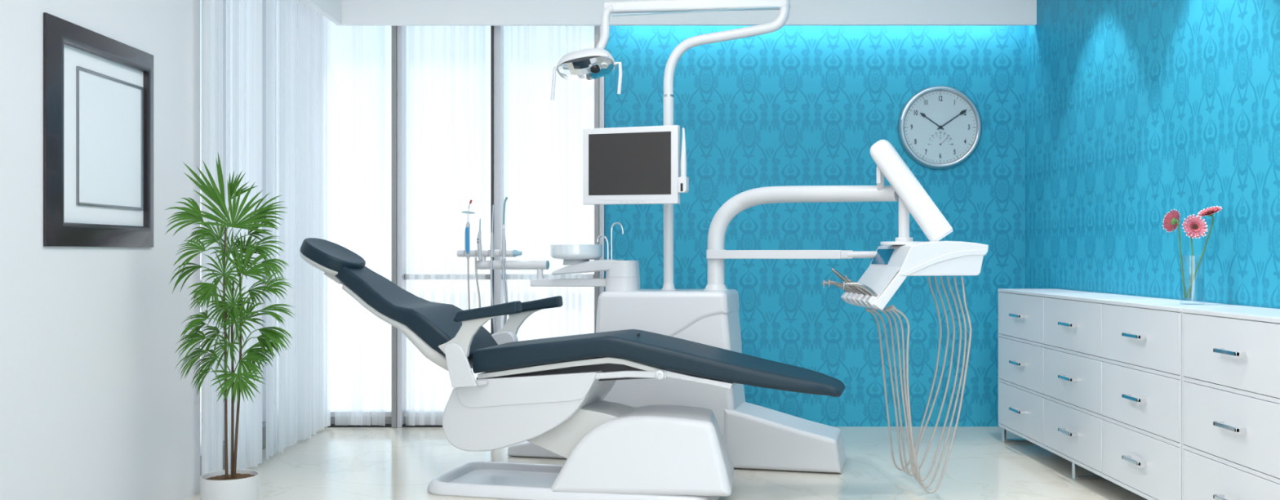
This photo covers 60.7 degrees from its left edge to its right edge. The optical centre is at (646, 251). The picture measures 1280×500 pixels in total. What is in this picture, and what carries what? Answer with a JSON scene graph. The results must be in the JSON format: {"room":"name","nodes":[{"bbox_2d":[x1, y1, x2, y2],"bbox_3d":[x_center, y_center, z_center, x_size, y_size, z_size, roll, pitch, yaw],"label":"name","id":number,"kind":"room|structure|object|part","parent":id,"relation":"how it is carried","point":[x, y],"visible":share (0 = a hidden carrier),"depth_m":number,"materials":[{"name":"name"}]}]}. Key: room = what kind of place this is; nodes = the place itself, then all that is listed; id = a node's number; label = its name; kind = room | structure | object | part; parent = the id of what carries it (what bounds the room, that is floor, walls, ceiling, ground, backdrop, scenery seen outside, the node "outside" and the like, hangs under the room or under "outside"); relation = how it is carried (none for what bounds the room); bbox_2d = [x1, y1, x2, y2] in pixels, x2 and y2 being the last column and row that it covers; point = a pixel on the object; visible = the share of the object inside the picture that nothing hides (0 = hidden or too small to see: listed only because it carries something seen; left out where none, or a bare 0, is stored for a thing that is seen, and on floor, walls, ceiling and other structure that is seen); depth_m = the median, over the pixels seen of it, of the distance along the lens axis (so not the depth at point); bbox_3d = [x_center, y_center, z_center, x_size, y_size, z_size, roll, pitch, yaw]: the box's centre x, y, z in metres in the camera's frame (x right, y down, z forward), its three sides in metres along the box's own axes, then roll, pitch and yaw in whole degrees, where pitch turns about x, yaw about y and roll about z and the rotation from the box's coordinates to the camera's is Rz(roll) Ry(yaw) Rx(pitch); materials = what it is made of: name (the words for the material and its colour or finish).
{"room":"dental clinic","nodes":[
{"label":"dental clinic","id":0,"kind":"room"},
{"bbox_2d":[0,0,199,499],"bbox_3d":[-1.774,-0.325,0.750,0.200,2.450,6.700,0,0,0],"label":"wall","id":1,"kind":"structure","parent":0,"point":[95,404],"depth_m":3.34,"materials":[{"name":"white paint"}]},
{"bbox_2d":[43,12,153,247],"bbox_3d":[-1.661,-0.340,3.362,0.024,0.648,0.661,0,0,0],"label":"picture frame","id":2,"kind":"object","parent":1,"relation":"attached to","point":[98,88],"visible":1,"depth_m":3.30,"materials":[{"name":"black metal"}]},
{"bbox_2d":[79,69,141,207],"bbox_3d":[-1.668,-0.341,3.405,0.001,0.390,0.399,0,0,0],"label":"print","id":3,"kind":"object","parent":2,"relation":"attached to","point":[110,104],"depth_m":3.39,"materials":[{"name":"paper"}]},
{"bbox_2d":[200,0,266,475],"bbox_3d":[-1.804,-0.325,4.917,0.100,2.450,1.634,0,0,0],"label":"window","id":4,"kind":"structure","parent":1,"relation":"in","point":[264,2],"depth_m":5.14,"materials":[{"name":"grey metal"}]},
{"bbox_3d":[-1.804,0.850,4.917,0.100,0.100,1.634,0,0,0],"label":"rail","id":5,"kind":"part","parent":4,"relation":"part of","materials":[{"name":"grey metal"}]},
{"bbox_2d":[200,0,330,475],"bbox_3d":[-1.633,-0.305,4.814,0.071,2.390,1.598,0,0,0],"label":"vertical blind","id":6,"kind":"object","parent":4,"relation":"attached to","point":[298,36],"visible":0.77,"depth_m":4.80,"materials":[{"name":"white fabric"}]},
{"bbox_2d":[302,0,342,25],"bbox_3d":[-1.542,-1.343,3.049,0.030,0.413,4.897,0,0,0],"label":"ceiling","id":7,"kind":"structure","parent":1,"relation":"attached to","point":[330,9],"depth_m":5.28,"materials":[{"name":"white paint"}]},
{"bbox_2d":[186,412,1146,499],"bbox_3d":[-0.474,0.950,1.617,5.451,0.100,9.034,0,0,0],"label":"floor","id":8,"kind":"structure","parent":0,"point":[335,463],"depth_m":4.48,"materials":[{"name":"beige tile"}]},
{"bbox_2d":[164,153,294,499],"bbox_3d":[-1.360,0.285,3.600,0.433,1.230,0.254,0,0,0],"label":"potted palm","id":9,"kind":"object","parent":8,"relation":"on","point":[233,483],"visible":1,"depth_m":3.57,"materials":[{"name":"green plant"}]},
{"bbox_2d":[200,468,259,499],"bbox_3d":[-1.372,0.817,3.600,0.183,0.167,0.183,0,0,0],"label":"pot","id":10,"kind":"object","parent":9,"relation":"attached to","point":[233,483],"depth_m":3.54,"materials":[{"name":"white ceramic"}]},
{"bbox_2d":[299,237,844,499],"bbox_3d":[-0.338,0.421,4.176,2.149,0.957,0.530,0,0,14],"label":"dental chair","id":11,"kind":"object","parent":8,"relation":"on","point":[548,393],"visible":1,"depth_m":3.99,"materials":[{"name":"white plastic"}]},
{"bbox_2d":[299,237,365,271],"bbox_3d":[-1.263,0.017,4.407,0.244,0.148,0.256,0,0,0],"label":"cushion","id":12,"kind":"object","parent":11,"relation":"on","point":[326,255],"depth_m":4.32,"materials":[{"name":"black leather"}]},
{"bbox_2d":[334,266,497,363],"bbox_3d":[-0.927,0.237,4.323,0.605,0.385,0.400,0,0,14],"label":"backrest cushion","id":13,"kind":"object","parent":11,"relation":"on","point":[428,325],"depth_m":4.22,"materials":[{"name":"black leather"}]},
{"bbox_3d":[-0.244,0.426,4.152,0.705,0.094,0.360,0,0,14],"label":"seat frame","id":14,"kind":"part","parent":11,"relation":"part of","materials":[{"name":"white plastic"}]},
{"bbox_3d":[-0.258,0.878,4.156,1.101,0.044,0.478,0,0,14],"label":"plate","id":15,"kind":"part","parent":11,"relation":"part of","materials":[{"name":"white plastic"}]},
{"bbox_3d":[-0.081,0.444,3.936,0.318,0.039,0.030,0,0,14],"label":"hinge rail","id":16,"kind":"part","parent":11,"relation":"part of","materials":[{"name":"white plastic"}]},
{"bbox_2d":[472,328,844,396],"bbox_3d":[0.051,0.404,4.079,1.346,0.204,0.400,0,0,14],"label":"seat cushion","id":17,"kind":"object","parent":11,"relation":"on","point":[581,365],"depth_m":3.97,"materials":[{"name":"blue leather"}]},
{"bbox_3d":[0.046,0.436,3.882,0.033,0.033,0.011,0,0,14],"label":"hinge knob","id":18,"kind":"part","parent":11,"relation":"part of","materials":[{"name":"white plastic"}]},
{"bbox_3d":[0.207,0.448,4.024,0.271,0.066,0.330,0,0,14],"label":"leg frame","id":19,"kind":"part","parent":11,"relation":"part of","materials":[{"name":"white plastic"}]},
{"bbox_2d":[507,222,845,472],"bbox_3d":[0.123,0.383,4.759,1.455,1.028,0.353,0,0,15],"label":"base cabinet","id":20,"kind":"object","parent":8,"relation":"on","point":[754,436],"visible":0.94,"depth_m":4.58,"materials":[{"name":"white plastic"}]},
{"bbox_2d":[456,199,605,309],"bbox_3d":[-0.511,0.050,4.866,0.701,0.570,0.217,0,0,0],"label":"holder","id":21,"kind":"object","parent":20,"relation":"attached to","point":[467,233],"depth_m":4.87,"materials":[{"name":"white metal"}]},
{"bbox_3d":[-0.804,-0.052,4.904,0.023,0.165,0.023,0,0,0],"label":"handle","id":22,"kind":"part","parent":21,"relation":"part of","materials":[{"name":"blue plastic"}]},
{"bbox_2d":[475,218,481,307],"bbox_3d":[-0.753,0.055,4.890,0.032,0.409,0.020,0,0,0],"label":"syringe","id":23,"kind":"object","parent":21,"relation":"attached to","point":[478,238],"visible":0.96,"depth_m":4.89,"materials":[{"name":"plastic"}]},
{"bbox_3d":[-0.748,-0.030,4.890,0.022,0.139,0.020,0,0,0],"label":"handle","id":24,"kind":"part","parent":23,"relation":"part of","materials":[{"name":"white plastic"}]},
{"bbox_3d":[-0.724,0.006,4.921,0.270,0.033,0.033,0,0,14],"label":"instrument rail","id":25,"kind":"part","parent":21,"relation":"part of","materials":[{"name":"white plastic"}]},
{"bbox_2d":[489,204,496,333],"bbox_3d":[-0.684,0.076,4.874,0.030,0.574,0.016,0,0,17],"label":"suction tip","id":26,"kind":"object","parent":21,"relation":"attached to","point":[491,247],"visible":0.94,"depth_m":4.87,"materials":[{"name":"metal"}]},
{"bbox_3d":[-0.690,-0.031,4.876,0.016,0.110,0.016,0,0,0],"label":"handle","id":27,"kind":"part","parent":26,"relation":"part of","materials":[{"name":"white plastic"}]},
{"bbox_2d":[502,196,507,326],"bbox_3d":[-0.631,0.058,4.860,0.028,0.608,0.019,0,0,27],"label":"saliva ejector","id":28,"kind":"object","parent":21,"relation":"attached to","point":[504,241],"visible":0.81,"depth_m":4.86,"materials":[{"name":"white plastic"}]},
{"bbox_3d":[-0.635,-0.040,4.862,0.019,0.128,0.019,0,0,0],"label":"handle","id":29,"kind":"part","parent":28,"relation":"part of","materials":[{"name":"white plastic"}]},
{"bbox_3d":[-0.604,0.058,4.891,0.336,0.042,0.041,0,0,14],"label":"arm","id":30,"kind":"part","parent":21,"relation":"part of","materials":[{"name":"white plastic"}]},
{"bbox_3d":[-0.511,0.071,4.866,0.710,0.164,0.049,0,0,14],"label":"assistant arm","id":31,"kind":"part","parent":21,"relation":"part of"},
{"bbox_3d":[-0.339,0.134,4.825,0.356,0.038,0.044,0,0,14],"label":"arm","id":32,"kind":"part","parent":21,"relation":"part of","materials":[{"name":"white plastic"}]},
{"bbox_2d":[550,244,602,259],"bbox_3d":[-0.311,0.001,4.839,0.229,0.068,0.229,0,0,0],"label":"bowl","id":33,"kind":"object","parent":20,"relation":"on","point":[558,251],"depth_m":4.74,"materials":[{"name":"white ceramic"}]},
{"bbox_2d":[551,234,623,275],"bbox_3d":[-0.260,0.012,4.823,0.316,0.176,0.207,0,0,0],"label":"sink","id":34,"kind":"object","parent":20,"relation":"in","point":[577,257],"depth_m":4.75,"materials":[{"name":"white ceramic"}]},
{"bbox_2d":[663,204,673,283],"label":"pole","id":35,"kind":"object","parent":20,"relation":"on","point":[668,208],"depth_m":4.72,"materials":[{"name":"white plastic"}]},
{"bbox_2d":[582,124,688,204],"bbox_3d":[-0.002,-0.357,4.646,0.461,0.321,0.296,0,0,21],"label":"monitor","id":36,"kind":"object","parent":35,"relation":"attached to","point":[628,165],"visible":1,"depth_m":4.52,"materials":[{"name":"white plastic"}]},
{"bbox_2d":[680,127,686,177],"bbox_3d":[0.150,-0.396,4.445,0.025,0.217,0.025,0,0,0],"label":"camera","id":37,"kind":"object","parent":36,"relation":"on","point":[683,154],"visible":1,"depth_m":4.44,"materials":[{"name":"white plastic"}]},
{"bbox_2d":[551,0,790,125],"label":"light","id":38,"kind":"object","parent":35,"relation":"attached to","point":[589,64],"depth_m":4.69,"materials":[{"name":"white plastic"}]},
{"bbox_3d":[-0.401,-0.733,4.748,0.032,0.147,0.015,0,0,14],"label":"lamp handle","id":39,"kind":"part","parent":38,"relation":"part of","materials":[{"name":"white plastic"}]},
{"bbox_3d":[-0.223,-0.786,4.718,0.042,0.026,0.040,0,0,0],"label":"bulb","id":40,"kind":"part","parent":38,"relation":"part of","materials":[{"name":"black glass"}]},
{"bbox_3d":[-0.182,-0.804,4.714,0.034,0.022,0.033,0,0,0],"label":"bulb","id":41,"kind":"part","parent":38,"relation":"part of","materials":[{"name":"white glass"}]},
{"bbox_3d":[-0.183,-0.963,4.735,0.089,0.214,0.037,0,0,14],"label":"drop arm","id":42,"kind":"part","parent":38,"relation":"part of","materials":[{"name":"white plastic"}]},
{"bbox_3d":[-0.121,-0.744,4.678,0.035,0.137,0.016,0,0,14],"label":"lamp handle","id":43,"kind":"part","parent":38,"relation":"part of","materials":[{"name":"white plastic"}]},
{"bbox_3d":[0.339,-0.883,4.677,0.548,0.408,0.043,0,0,14],"label":"curved arm","id":44,"kind":"part","parent":38,"relation":"part of","materials":[{"name":"white plastic"}]},
{"bbox_2d":[706,139,988,310],"bbox_3d":[0.726,-0.105,4.271,1.176,0.632,0.565,0,0,20],"label":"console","id":45,"kind":"object","parent":20,"relation":"attached to","point":[891,262],"visible":1,"depth_m":4.12,"materials":[{"name":"white plastic"}]},
{"bbox_3d":[0.478,0.010,4.557,0.480,0.037,0.028,0,0,25],"label":"arm","id":46,"kind":"part","parent":45,"relation":"part of","materials":[{"name":"white plastic"}]},
{"bbox_3d":[0.619,-0.060,4.434,0.717,0.428,0.580,0,0,0],"label":"curved arm","id":47,"kind":"part","parent":45,"relation":"part of","materials":[{"name":"white plastic"}]},
{"bbox_3d":[0.740,0.010,4.433,0.101,0.036,0.028,0,0,25],"label":"arm","id":48,"kind":"part","parent":45,"relation":"part of","materials":[{"name":"white plastic"}]},
{"bbox_3d":[0.799,0.011,4.404,0.068,0.035,0.020,0,0,25],"label":"arm","id":49,"kind":"part","parent":45,"relation":"part of","materials":[{"name":"white plastic"}]},
{"bbox_3d":[0.876,0.011,4.370,0.145,0.029,0.028,0,0,24],"label":"arm","id":50,"kind":"part","parent":45,"relation":"part of","materials":[{"name":"white plastic"}]},
{"bbox_3d":[0.855,0.119,4.153,0.101,0.130,0.404,0,0,-4],"label":"panel","id":51,"kind":"part","parent":45,"relation":"part of","materials":[{"name":"white plastic"}]},
{"bbox_3d":[0.881,-0.291,4.150,0.016,0.064,0.024,0,0,14],"label":"knuckle plate","id":52,"kind":"part","parent":45,"relation":"part of","materials":[{"name":"white plastic"}]},
{"bbox_2d":[822,276,942,470],"bbox_3d":[0.937,0.484,4.349,0.483,0.772,0.017,0,0,-4],"label":"turbine handpiece","id":53,"kind":"object","parent":45,"relation":"in","point":[824,282],"visible":0.83,"depth_m":4.35,"materials":[{"name":"metal"}]},
{"bbox_3d":[0.765,0.146,4.336,0.125,0.059,0.017,0,0,-5],"label":"handle","id":54,"kind":"part","parent":53,"relation":"part of","materials":[{"name":"metal"}]},
{"bbox_2d":[827,276,949,473],"bbox_3d":[0.946,0.482,4.276,0.484,0.771,0.017,0,0,-4],"label":"turbine handpiece","id":55,"kind":"object","parent":45,"relation":"in","point":[829,282],"visible":0.87,"depth_m":4.28,"materials":[{"name":"rubber"}]},
{"bbox_3d":[0.772,0.144,4.263,0.122,0.063,0.017,0,0,-4],"label":"handle","id":56,"kind":"part","parent":55,"relation":"part of","materials":[{"name":"metal"}]},
{"bbox_3d":[0.883,0.147,3.939,0.109,0.126,0.005,0,0,-4],"label":"trim","id":57,"kind":"part","parent":45,"relation":"part of","materials":[{"name":"white plastic"}]},
{"bbox_2d":[831,267,955,475],"bbox_3d":[0.948,0.462,4.202,0.485,0.801,0.018,0,0,-4],"label":"scaler handpiece","id":58,"kind":"object","parent":45,"relation":"attached to","point":[842,277],"visible":0.86,"depth_m":4.20,"materials":[{"name":"metal"}]},
{"bbox_3d":[0.771,0.118,4.190,0.131,0.114,0.018,0,0,-5],"label":"handle","id":59,"kind":"part","parent":58,"relation":"part of","materials":[{"name":"metal"}]},
{"bbox_2d":[844,275,961,480],"bbox_3d":[0.971,0.478,4.131,0.450,0.782,0.017,0,0,-4],"label":"syringe","id":60,"kind":"object","parent":45,"relation":"hanging from","point":[846,276],"visible":0.84,"depth_m":4.13,"materials":[{"name":"metal"}]},
{"bbox_3d":[0.793,0.132,4.118,0.093,0.090,0.017,0,0,-5],"label":"handle","id":61,"kind":"part","parent":60,"relation":"part of","materials":[{"name":"metal"}]},
{"bbox_3d":[0.976,-0.147,4.146,0.041,0.212,0.041,0,0,0],"label":"post","id":62,"kind":"part","parent":45,"relation":"part of","materials":[{"name":"white plastic"}]},
{"bbox_2d":[842,276,971,493],"bbox_3d":[0.949,0.484,3.983,0.481,0.789,0.023,0,0,-4],"label":"contra angle handpiece","id":63,"kind":"object","parent":45,"relation":"in","point":[870,291],"visible":1,"depth_m":3.98,"materials":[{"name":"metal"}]},
{"bbox_3d":[0.782,0.145,3.970,0.133,0.073,0.023,0,0,-6],"label":"handle","id":64,"kind":"part","parent":63,"relation":"part of","materials":[{"name":"metal"}]},
{"bbox_2d":[851,276,966,487],"bbox_3d":[0.972,0.484,4.057,0.441,0.785,0.019,0,0,-4],"label":"micromotor handpiece","id":65,"kind":"object","parent":45,"relation":"hanging from","point":[860,290],"visible":0.77,"depth_m":4.06,"materials":[{"name":"metal"}]},
{"bbox_3d":[0.797,0.149,4.045,0.091,0.071,0.019,0,0,-5],"label":"handle","id":66,"kind":"part","parent":65,"relation":"part of","materials":[{"name":"metal"}]},
{"bbox_3d":[0.985,-0.227,4.073,0.299,0.388,0.073,0,0,14],"label":"balance arm","id":67,"kind":"part","parent":45,"relation":"part of","materials":[{"name":"white plastic"}]},
{"bbox_3d":[1.074,0.037,3.952,0.328,0.097,0.005,0,0,-4],"label":"trim","id":68,"kind":"part","parent":45,"relation":"part of","materials":[{"name":"white plastic"}]},
{"bbox_2d":[997,288,1264,499],"bbox_3d":[1.796,0.537,4.321,0.301,0.725,1.785,0,0,0],"label":"sideboard","id":69,"kind":"object","parent":8,"relation":"on","point":[1093,380],"visible":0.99,"depth_m":4.05,"materials":[{"name":"white paint"}]},
{"bbox_3d":[1.808,0.865,5.178,0.239,0.071,0.028,0,0,0],"label":"leg","id":70,"kind":"part","parent":69,"relation":"part of","materials":[{"name":"silver metal"}]},
{"bbox_3d":[1.661,0.285,4.905,0.029,0.012,0.124,0,0,0],"label":"handle","id":71,"kind":"part","parent":69,"relation":"part of","materials":[{"name":"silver metal"}]},
{"bbox_3d":[1.661,0.498,4.905,0.029,0.012,0.124,0,0,0],"label":"handle","id":72,"kind":"part","parent":69,"relation":"part of","materials":[{"name":"silver metal"}]},
{"bbox_3d":[1.661,0.711,4.905,0.029,0.012,0.124,0,0,0],"label":"handle","id":73,"kind":"part","parent":69,"relation":"part of","materials":[{"name":"silver metal"}]},
{"bbox_3d":[1.681,0.289,4.910,0.012,0.197,0.585,0,0,0],"label":"drawer","id":74,"kind":"part","parent":69,"relation":"part of","materials":[{"name":"white paint"}]},
{"bbox_3d":[1.681,0.715,4.910,0.012,0.197,0.585,0,0,0],"label":"drawer","id":75,"kind":"part","parent":69,"relation":"part of","materials":[{"name":"white paint"}]},
{"bbox_3d":[1.681,0.502,4.910,0.012,0.197,0.585,0,0,0],"label":"drawer","id":76,"kind":"part","parent":69,"relation":"part of","materials":[{"name":"white paint"}]},
{"bbox_3d":[1.661,0.285,4.316,0.029,0.012,0.124,0,0,0],"label":"handle","id":77,"kind":"part","parent":69,"relation":"part of","materials":[{"name":"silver metal"}]},
{"bbox_3d":[1.661,0.498,4.316,0.029,0.012,0.124,0,0,0],"label":"handle","id":78,"kind":"part","parent":69,"relation":"part of","materials":[{"name":"silver metal"}]},
{"bbox_3d":[1.661,0.711,4.316,0.029,0.012,0.124,0,0,0],"label":"handle","id":79,"kind":"part","parent":69,"relation":"part of","materials":[{"name":"silver metal"}]},
{"bbox_3d":[1.681,0.289,4.321,0.012,0.197,0.585,0,0,0],"label":"drawer","id":80,"kind":"part","parent":69,"relation":"part of","materials":[{"name":"white paint"}]},
{"bbox_3d":[1.681,0.502,4.321,0.012,0.197,0.585,0,0,0],"label":"drawer","id":81,"kind":"part","parent":69,"relation":"part of","materials":[{"name":"white paint"}]},
{"bbox_3d":[1.681,0.715,4.321,0.012,0.197,0.585,0,0,0],"label":"drawer","id":82,"kind":"part","parent":69,"relation":"part of","materials":[{"name":"white paint"}]},
{"bbox_3d":[1.808,0.865,4.325,0.239,0.071,0.028,0,0,0],"label":"leg","id":83,"kind":"part","parent":69,"relation":"part of","materials":[{"name":"silver metal"}]},
{"bbox_3d":[1.692,0.502,4.321,0.008,0.626,1.769,0,0,0],"label":"recess panel","id":84,"kind":"part","parent":69,"relation":"part of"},
{"bbox_3d":[1.661,0.285,3.726,0.029,0.012,0.124,0,0,0],"label":"handle","id":85,"kind":"part","parent":69,"relation":"part of","materials":[{"name":"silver metal"}]},
{"bbox_3d":[1.661,0.498,3.726,0.029,0.012,0.124,0,0,0],"label":"handle","id":86,"kind":"part","parent":69,"relation":"part of","materials":[{"name":"silver metal"}]},
{"bbox_3d":[1.661,0.711,3.726,0.029,0.012,0.124,0,0,0],"label":"handle","id":87,"kind":"part","parent":69,"relation":"part of","materials":[{"name":"silver metal"}]},
{"bbox_3d":[1.681,0.289,3.731,0.012,0.197,0.585,0,0,0],"label":"drawer","id":88,"kind":"part","parent":69,"relation":"part of","materials":[{"name":"white paint"}]},
{"bbox_3d":[1.681,0.502,3.731,0.012,0.197,0.585,0,0,0],"label":"drawer","id":89,"kind":"part","parent":69,"relation":"part of","materials":[{"name":"white paint"}]},
{"bbox_3d":[1.681,0.715,3.731,0.012,0.197,0.585,0,0,0],"label":"drawer","id":90,"kind":"part","parent":69,"relation":"part of","materials":[{"name":"white paint"}]},
{"bbox_2d":[1181,255,1204,304],"bbox_3d":[1.826,0.093,3.660,0.074,0.163,0.074,0,0,0],"label":"glass vase","id":91,"kind":"object","parent":69,"relation":"on","point":[1203,255],"visible":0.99,"depth_m":3.64,"materials":[{"name":"glass"}]},
{"bbox_2d":[1162,208,1186,297],"bbox_3d":[1.762,0.003,3.663,0.078,0.296,0.047,0,0,0],"label":"gerbera","id":92,"kind":"object","parent":91,"relation":"in","point":[1171,220],"visible":1,"depth_m":3.66,"materials":[{"name":"pink plant"}]},
{"bbox_3d":[1.781,0.021,3.652,0.037,0.261,0.018,0,0,-15],"label":"stem","id":93,"kind":"part","parent":92,"relation":"part of","materials":[{"name":"green plant"}]},
{"bbox_2d":[1181,213,1208,298],"bbox_3d":[1.822,0.015,3.634,0.058,0.284,0.066,0,0,-45],"label":"gerbera","id":94,"kind":"object","parent":91,"relation":"in","point":[1194,226],"visible":1,"depth_m":3.63,"materials":[{"name":"pink plant"}]},
{"bbox_3d":[1.824,0.035,3.658,0.008,0.245,0.029,0,0,0],"label":"stem","id":95,"kind":"part","parent":94,"relation":"part of","materials":[{"name":"green plant"}]},
{"bbox_2d":[1185,205,1222,298],"bbox_3d":[1.869,0.001,3.668,0.112,0.312,0.077,0,0,26],"label":"gerbera","id":96,"kind":"object","parent":91,"relation":"in","point":[1209,211],"visible":1,"depth_m":3.66,"materials":[{"name":"pink plant"}]},
{"bbox_3d":[1.852,0.015,3.660,0.098,0.285,0.009,0,0,-2],"label":"stem","id":97,"kind":"part","parent":96,"relation":"part of","materials":[{"name":"green plant"}]},
{"bbox_2d":[1181,307,1279,499],"bbox_3d":[1.796,0.537,2.530,0.301,0.725,1.785,0,0,0],"label":"sideboard","id":98,"kind":"object","parent":8,"relation":"on","point":[1231,356],"visible":1,"depth_m":3.14,"materials":[{"name":"white paint"}]},
{"bbox_3d":[1.661,0.711,3.115,0.029,0.012,0.124,0,0,0],"label":"handle","id":99,"kind":"part","parent":98,"relation":"part of","materials":[{"name":"silver metal"}]},
{"bbox_3d":[1.661,0.285,3.115,0.029,0.012,0.124,0,0,0],"label":"handle","id":100,"kind":"part","parent":98,"relation":"part of","materials":[{"name":"silver metal"}]},
{"bbox_3d":[1.661,0.498,3.115,0.029,0.012,0.124,0,0,0],"label":"handle","id":101,"kind":"part","parent":98,"relation":"part of","materials":[{"name":"silver metal"}]},
{"bbox_3d":[1.681,0.289,3.120,0.012,0.197,0.585,0,0,0],"label":"drawer","id":102,"kind":"part","parent":98,"relation":"part of","materials":[{"name":"white paint"}]},
{"bbox_3d":[1.681,0.502,3.120,0.012,0.197,0.585,0,0,0],"label":"drawer","id":103,"kind":"part","parent":98,"relation":"part of","materials":[{"name":"white paint"}]},
{"bbox_3d":[1.681,0.715,3.120,0.012,0.197,0.585,0,0,0],"label":"drawer","id":104,"kind":"part","parent":98,"relation":"part of","materials":[{"name":"white paint"}]},
{"bbox_3d":[1.692,0.502,2.530,0.008,0.626,1.769,0,0,0],"label":"recess panel","id":105,"kind":"part","parent":98,"relation":"part of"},
{"bbox_2d":[604,25,1025,426],"bbox_3d":[0.968,-0.325,5.734,2.367,2.450,0.200,0,0,0],"label":"wall","id":106,"kind":"structure","parent":0,"point":[789,104],"depth_m":5.63,"materials":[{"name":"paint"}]},
{"bbox_2d":[327,25,604,427],"bbox_3d":[-1.025,-0.325,5.662,1.618,2.450,0.145,0,0,0],"label":"window","id":107,"kind":"structure","parent":106,"relation":"in","point":[397,416],"depth_m":5.61,"materials":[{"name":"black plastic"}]},
{"bbox_2d":[334,23,384,425],"bbox_3d":[-1.458,-0.306,5.589,0.293,2.388,0.040,0,0,0],"label":"vertical blind","id":108,"kind":"object","parent":107,"relation":"attached to","point":[380,186],"visible":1,"depth_m":5.59,"materials":[{"name":"white fabric"}]},
{"bbox_3d":[-1.025,0.882,5.674,1.618,0.035,0.120,0,0,0],"label":"sill","id":109,"kind":"part","parent":107,"relation":"part of","materials":[{"name":"black plastic"}]},
{"bbox_3d":[-1.025,0.845,5.689,1.618,0.040,0.070,0,0,0],"label":"rail","id":110,"kind":"part","parent":107,"relation":"part of","materials":[{"name":"metal"}]},
{"bbox_2d":[408,25,484,425],"bbox_3d":[-1.036,-0.306,5.589,0.427,2.388,0.040,0,0,0],"label":"vertical blind","id":111,"kind":"object","parent":107,"relation":"attached to","point":[449,27],"visible":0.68,"depth_m":5.59,"materials":[{"name":"white fabric"}]},
{"bbox_2d":[506,25,586,340],"bbox_3d":[-0.512,-0.306,5.589,0.480,2.387,0.040,0,0,0],"label":"vertical blind","id":112,"kind":"object","parent":107,"relation":"attached to","point":[523,47],"visible":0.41,"depth_m":5.59,"materials":[{"name":"white fabric"}]},
{"bbox_2d":[897,85,982,168],"bbox_3d":[1.506,-0.639,5.612,0.430,0.430,0.041,0,0,0],"label":"wall clock","id":113,"kind":"object","parent":106,"relation":"attached to","point":[940,126],"visible":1,"depth_m":5.61,"materials":[{"name":"metal"}]},
{"bbox_2d":[1025,0,1279,308],"bbox_3d":[2.051,-0.325,1.517,0.200,2.450,8.234,0,0,0],"label":"wall","id":114,"kind":"structure","parent":0,"point":[1137,112],"depth_m":4.21,"materials":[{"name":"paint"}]},
{"bbox_2d":[341,0,1036,25],"bbox_3d":[0.212,-1.343,5.482,3.478,0.413,0.030,0,0,0],"label":"ceiling","id":115,"kind":"structure","parent":114,"relation":"attached to","point":[353,12],"depth_m":5.47,"materials":[{"name":"white paint"}]}
]}

